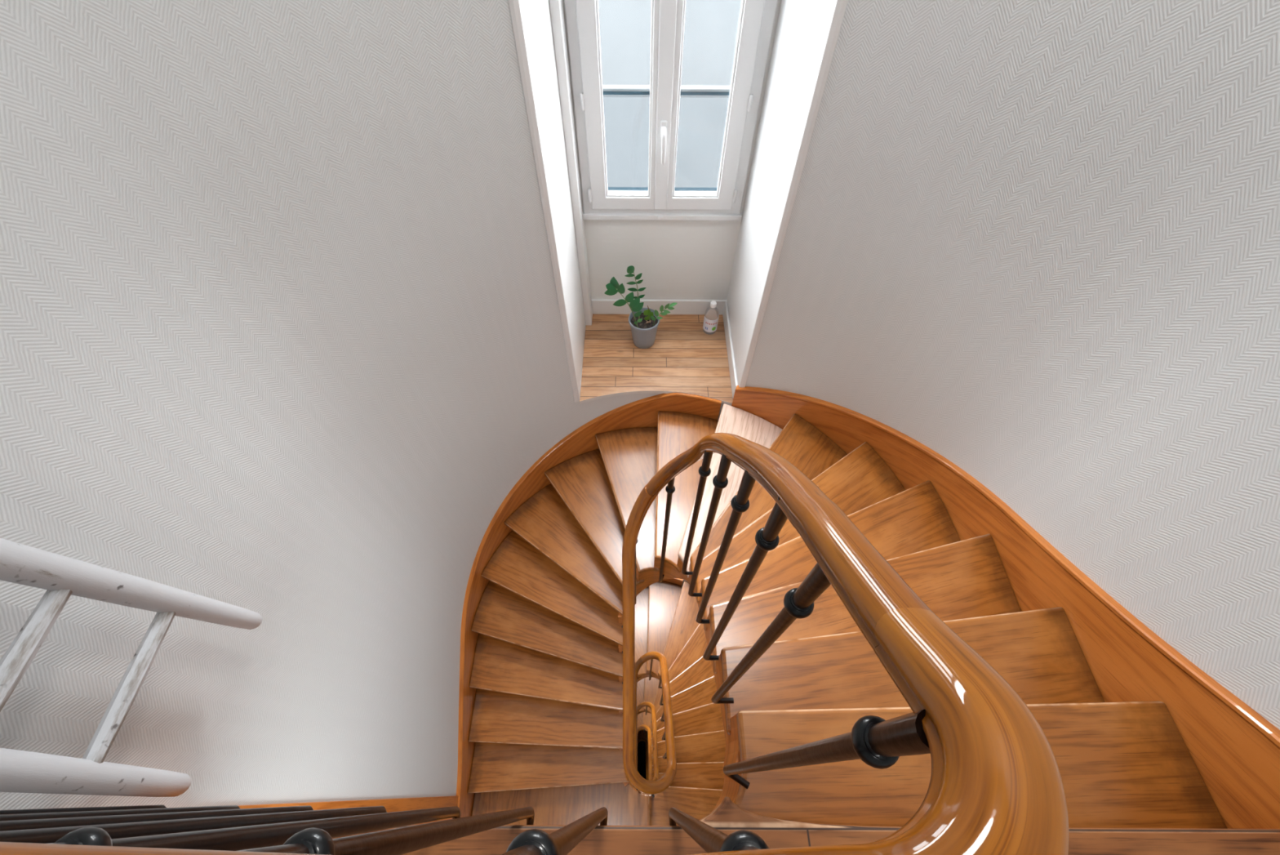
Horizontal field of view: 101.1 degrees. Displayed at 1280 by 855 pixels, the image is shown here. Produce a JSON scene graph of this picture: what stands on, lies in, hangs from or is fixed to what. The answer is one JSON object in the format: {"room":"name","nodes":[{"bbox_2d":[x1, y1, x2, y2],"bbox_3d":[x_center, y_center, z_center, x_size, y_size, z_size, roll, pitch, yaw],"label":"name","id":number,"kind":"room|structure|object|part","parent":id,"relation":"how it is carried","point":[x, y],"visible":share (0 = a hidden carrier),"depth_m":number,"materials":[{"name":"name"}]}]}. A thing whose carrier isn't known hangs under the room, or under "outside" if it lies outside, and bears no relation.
{"room":"stairwell","nodes":[
{"label":"stairwell","id":0,"kind":"room"},
{"bbox_2d":[0,0,582,809],"bbox_3d":[-1.006,3.738,5.800,0.606,19.300,3.558,10,56,7],"label":"wall","id":1,"kind":"structure","parent":0,"point":[282,339],"depth_m":1.37,"materials":[{"name":"paint"}]},
{"bbox_2d":[0,537,262,796],"bbox_3d":[-0.972,0.105,0.452,0.184,1.781,0.366,0,56,0],"label":"ladder","id":2,"kind":"object","parent":1,"relation":"attached to","point":[63,576],"visible":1,"depth_m":0.88,"materials":[{"name":"white paint"}]},
{"bbox_2d":[237,795,458,824],"bbox_3d":[-1.056,1.535,1.949,0.016,2.584,0.257,0,56,0],"label":"trim","id":3,"kind":"structure","parent":1,"relation":"attached to","point":[391,805],"depth_m":2.21,"materials":[{"name":"brown wood"}]},
{"bbox_2d":[521,0,586,393],"bbox_3d":[-0.385,-1.103,2.212,0.100,2.310,0.754,0,56,0],"label":"wall","id":4,"kind":"structure","parent":0,"point":[537,16],"depth_m":2.10,"materials":[{"name":"white paint"}]},
{"bbox_2d":[507,0,580,402],"bbox_3d":[-0.350,-0.805,1.997,0.037,2.290,0.051,0,56,0],"label":"trim","id":5,"kind":"structure","parent":4,"relation":"attached to","point":[516,9],"depth_m":1.82,"materials":[{"name":"white paint"}]},
{"bbox_2d":[548,0,592,324],"bbox_3d":[-0.314,-1.324,2.351,0.038,2.290,0.113,0,56,0],"label":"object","id":6,"kind":"structure","parent":4,"relation":"attached to","point":[556,6],"depth_m":2.34,"materials":[{"name":"white paint"}]},
{"bbox_2d":[637,741,646,779],"bbox_3d":[0.055,9.038,13.930,2.800,0.100,3.600,0,56,0],"label":"ground","id":7,"kind":"structure","parent":0,"point":[641,747],"depth_m":14.02,"materials":[{"name":"black"}]},
{"bbox_2d":[637,729,648,742],"bbox_3d":[0.035,8.177,12.654,2.272,3.526,2.952,0,56,0],"label":"staircase","id":8,"kind":"structure","parent":7,"relation":"on","point":[641,734],"depth_m":12.80,"materials":[{"name":"brown wood"}]},
{"bbox_2d":[637,737,648,779],"bbox_3d":[0.031,7.815,12.228,0.340,3.904,1.004,0,56,0],"label":"stair railing","id":9,"kind":"object","parent":8,"relation":"on","point":[640,739],"visible":0.38,"depth_m":11.14,"materials":[{"name":"brown wood"}]},
{"bbox_2d":[637,711,653,778],"bbox_3d":[0.044,6.450,10.127,2.272,3.526,2.952,0,56,0],"label":"staircase","id":10,"kind":"structure","parent":8,"relation":"on","point":[642,718],"depth_m":10.27,"materials":[{"name":"brown wood"}]},
{"bbox_2d":[636,724,652,780],"bbox_3d":[0.040,6.088,9.702,0.340,3.904,1.004,0,56,0],"label":"stair railing","id":11,"kind":"object","parent":10,"relation":"on","point":[643,726],"visible":0.5,"depth_m":8.62,"materials":[{"name":"brown wood"}]},
{"bbox_3d":[0.034,6.251,9.945,0.274,1.685,0.957,0,56,0],"label":"handrail","id":12,"kind":"part","parent":11,"relation":"part of","materials":[{"name":"brown wood"}]},
{"bbox_2d":[636,676,666,779],"bbox_3d":[0.052,4.724,7.601,2.272,3.526,2.952,0,56,0],"label":"staircase","id":13,"kind":"structure","parent":10,"relation":"on","point":[647,690],"depth_m":7.61,"materials":[{"name":"brown wood"}]},
{"bbox_2d":[636,701,658,778],"bbox_3d":[0.048,4.362,7.176,0.340,3.904,1.004,0,56,0],"label":"stair railing","id":14,"kind":"object","parent":13,"relation":"on","point":[655,766],"visible":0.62,"depth_m":6.05,"materials":[{"name":"brown wood"}]},
{"bbox_3d":[0.042,4.524,7.419,0.274,1.685,0.957,0,56,0],"label":"handrail","id":15,"kind":"part","parent":14,"relation":"part of","materials":[{"name":"brown wood"}]},
{"bbox_2d":[629,577,725,793],"bbox_3d":[0.061,2.997,5.075,2.272,3.526,2.952,0,56,0],"label":"staircase","id":16,"kind":"structure","parent":13,"relation":"on","point":[666,624],"depth_m":4.67,"materials":[{"name":"brown wood"}]},
{"bbox_2d":[634,651,676,781],"bbox_3d":[0.057,2.635,4.650,0.340,3.904,1.004,0,56,0],"label":"stair railing","id":17,"kind":"object","parent":16,"relation":"on","point":[670,753],"visible":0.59,"depth_m":3.62,"materials":[{"name":"brown wood"}]},
{"bbox_3d":[0.051,2.798,4.893,0.274,1.685,0.957,0,56,0],"label":"handrail","id":18,"kind":"part","parent":17,"relation":"part of","materials":[{"name":"brown wood"}]},
{"bbox_2d":[456,385,1279,828],"bbox_3d":[0.070,1.265,2.541,2.272,3.545,2.952,0,56,0],"label":"staircase","id":19,"kind":"structure","parent":16,"relation":"on","point":[1138,735],"depth_m":1.90,"materials":[{"name":"brown wood"}]},
{"bbox_2d":[0,432,1069,854],"bbox_3d":[-0.410,0.919,2.104,1.290,3.921,1.048,0,56,0],"label":"stair railing","id":20,"kind":"object","parent":19,"relation":"on","point":[996,787],"visible":1,"depth_m":0.41,"materials":[{"name":"brown wood"}]},
{"bbox_3d":[-0.412,0.192,0.307,1.278,0.134,0.196,0,56,0],"label":"handrail","id":21,"kind":"part","parent":20,"relation":"part of","materials":[{"name":"brown wood"}]},
{"bbox_3d":[0.059,1.071,2.366,0.274,1.685,0.957,0,56,0],"label":"handrail","id":22,"kind":"part","parent":20,"relation":"part of","materials":[{"name":"brown wood"}]},
{"bbox_3d":[0.182,0.178,1.169,0.171,1.336,0.865,-9,56,-6],"label":"handrail","id":23,"kind":"part","parent":20,"relation":"part of","materials":[{"name":"brown wood"}]},
{"bbox_2d":[711,773,740,813],"bbox_3d":[0.183,0.888,1.219,0.221,0.300,0.067,-39,64,-24],"label":"trim","id":24,"kind":"structure","parent":19,"relation":"attached to","point":[731,787],"depth_m":1.27,"materials":[{"name":"brown wood"}]},
{"bbox_2d":[579,392,724,424],"bbox_3d":[0.096,0.015,3.304,0.929,0.748,0.175,0,56,0],"label":"wall","id":25,"kind":"structure","parent":0,"point":[590,410],"depth_m":3.04,"materials":[{"name":"paint"}]},
{"bbox_2d":[579,314,733,405],"bbox_3d":[0.097,-0.420,3.135,0.870,0.022,0.718,0,56,0],"label":"floor","id":26,"kind":"structure","parent":0,"point":[682,357],"depth_m":3.10,"materials":[{"name":"brown wood"}]},
{"bbox_2d":[604,265,677,348],"bbox_3d":[0.009,-0.683,2.957,0.399,0.569,0.181,0,56,0],"label":"potted plant","id":27,"kind":"object","parent":26,"relation":"on","point":[643,322],"visible":1,"depth_m":2.98,"materials":[{"name":"green plant"}]},
{"bbox_3d":[-0.076,-0.666,2.925,0.120,0.286,0.013,0,56,0],"label":"stem","id":28,"kind":"part","parent":27,"relation":"part of","materials":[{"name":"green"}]},
{"bbox_3d":[-0.020,-0.725,2.913,0.038,0.372,0.013,-7,56,-5],"label":"stem","id":29,"kind":"part","parent":27,"relation":"part of","materials":[{"name":"green plant"}]},
{"bbox_3d":[0.024,-0.576,3.113,0.181,0.190,0.181,0,56,0],"label":"pot","id":30,"kind":"part","parent":27,"relation":"part of","materials":[{"name":"grey ceramic"}]},
{"bbox_2d":[702,300,719,334],"bbox_3d":[0.427,-0.660,3.150,0.087,0.227,0.087,0,56,0],"label":"bottle","id":31,"kind":"object","parent":26,"relation":"on","point":[710,320],"visible":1,"depth_m":3.12,"materials":[{"name":"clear plastic"}]},
{"bbox_2d":[583,213,742,299],"bbox_3d":[0.100,-0.980,3.093,1.070,0.720,0.160,0,56,0],"label":"wall","id":32,"kind":"structure","parent":0,"point":[677,260],"depth_m":2.97,"materials":[{"name":"white paint"}]},
{"bbox_2d":[591,298,727,314],"bbox_3d":[0.118,-0.749,3.277,0.832,0.115,0.014,0,56,0],"label":"baseboard","id":33,"kind":"structure","parent":32,"relation":"attached to","point":[599,306],"depth_m":3.26,"materials":[{"name":"white paint"}]},
{"bbox_2d":[607,186,717,191],"bbox_3d":[0.116,-1.229,2.733,0.880,0.016,0.035,0,56,0],"label":"trim","id":34,"kind":"structure","parent":32,"relation":"on","point":[610,188],"depth_m":2.73,"materials":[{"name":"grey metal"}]},
{"bbox_2d":[562,0,781,220],"bbox_3d":[0.103,-1.549,2.169,1.070,1.492,0.264,0,56,0],"label":"window","id":35,"kind":"structure","parent":32,"relation":"in","point":[660,202],"depth_m":2.32,"materials":[{"name":"white plastic"}]},
{"bbox_3d":[-0.069,-1.534,2.146,0.350,1.387,0.065,0,56,0],"label":"sash","id":36,"kind":"part","parent":35,"relation":"part of","materials":[{"name":"white plastic"}]},
{"bbox_3d":[0.115,-1.105,2.751,0.827,0.030,0.040,0,56,0],"label":"sill","id":37,"kind":"part","parent":35,"relation":"part of","materials":[{"name":"white plastic"}]},
{"bbox_3d":[0.106,-1.331,2.357,0.030,0.080,0.013,0,56,0],"label":"handle","id":38,"kind":"part","parent":35,"relation":"part of","materials":[{"name":"white plastic"}]},
{"bbox_3d":[0.105,-1.273,2.386,0.024,0.155,0.053,0,56,0],"label":"handle lever","id":39,"kind":"part","parent":35,"relation":"part of","materials":[{"name":"white plastic"}]},
{"bbox_2d":[602,84,730,95],"bbox_3d":[0.113,-1.557,2.437,0.920,0.055,0.042,0,56,0],"label":"bar","id":40,"kind":"object","parent":35,"relation":"attached to","point":[686,90],"visible":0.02,"depth_m":2.42,"materials":[{"name":"white paint"}]},
{"bbox_3d":[0.290,-1.532,2.146,0.364,1.387,0.065,0,56,0],"label":"sash","id":41,"kind":"part","parent":35,"relation":"part of","materials":[{"name":"white plastic"}]},
{"bbox_2d":[598,0,742,187],"bbox_3d":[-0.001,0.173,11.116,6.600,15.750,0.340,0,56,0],"label":"window glass","id":42,"kind":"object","parent":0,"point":[711,27],"depth_m":5.43,"materials":[{"name":"glass"}]},
{"bbox_2d":[726,0,832,382],"bbox_3d":[0.586,-1.092,2.208,0.100,2.310,0.770,0,56,0],"label":"wall","id":43,"kind":"structure","parent":0,"point":[801,26],"depth_m":2.11,"materials":[{"name":"white paint"}]},
{"bbox_2d":[722,301,737,398],"bbox_3d":[0.526,-0.466,3.085,0.013,0.115,0.666,0,56,0],"label":"baseboard","id":44,"kind":"structure","parent":43,"relation":"attached to","point":[732,370],"depth_m":3.06,"materials":[{"name":"white paint"}]},
{"bbox_2d":[737,0,848,386],"bbox_3d":[0.548,-0.787,1.988,0.037,2.290,0.051,0,56,0],"label":"trim","id":45,"kind":"structure","parent":43,"relation":"attached to","point":[837,9],"depth_m":1.79,"materials":[{"name":"white paint"}]},
{"bbox_2d":[332,796,1279,854],"bbox_3d":[0.069,1.325,0.509,2.260,0.036,1.587,0,56,0],"label":"floor","id":46,"kind":"structure","parent":0,"point":[728,817],"depth_m":0.91,"materials":[{"name":"brown wood"}]},
{"bbox_2d":[745,0,1279,729],"bbox_3d":[1.128,3.759,5.792,0.581,19.300,3.533,-9,56,-6],"label":"wall","id":47,"kind":"structure","parent":0,"point":[1035,244],"depth_m":1.32,"materials":[{"name":"paint"}]}
]}

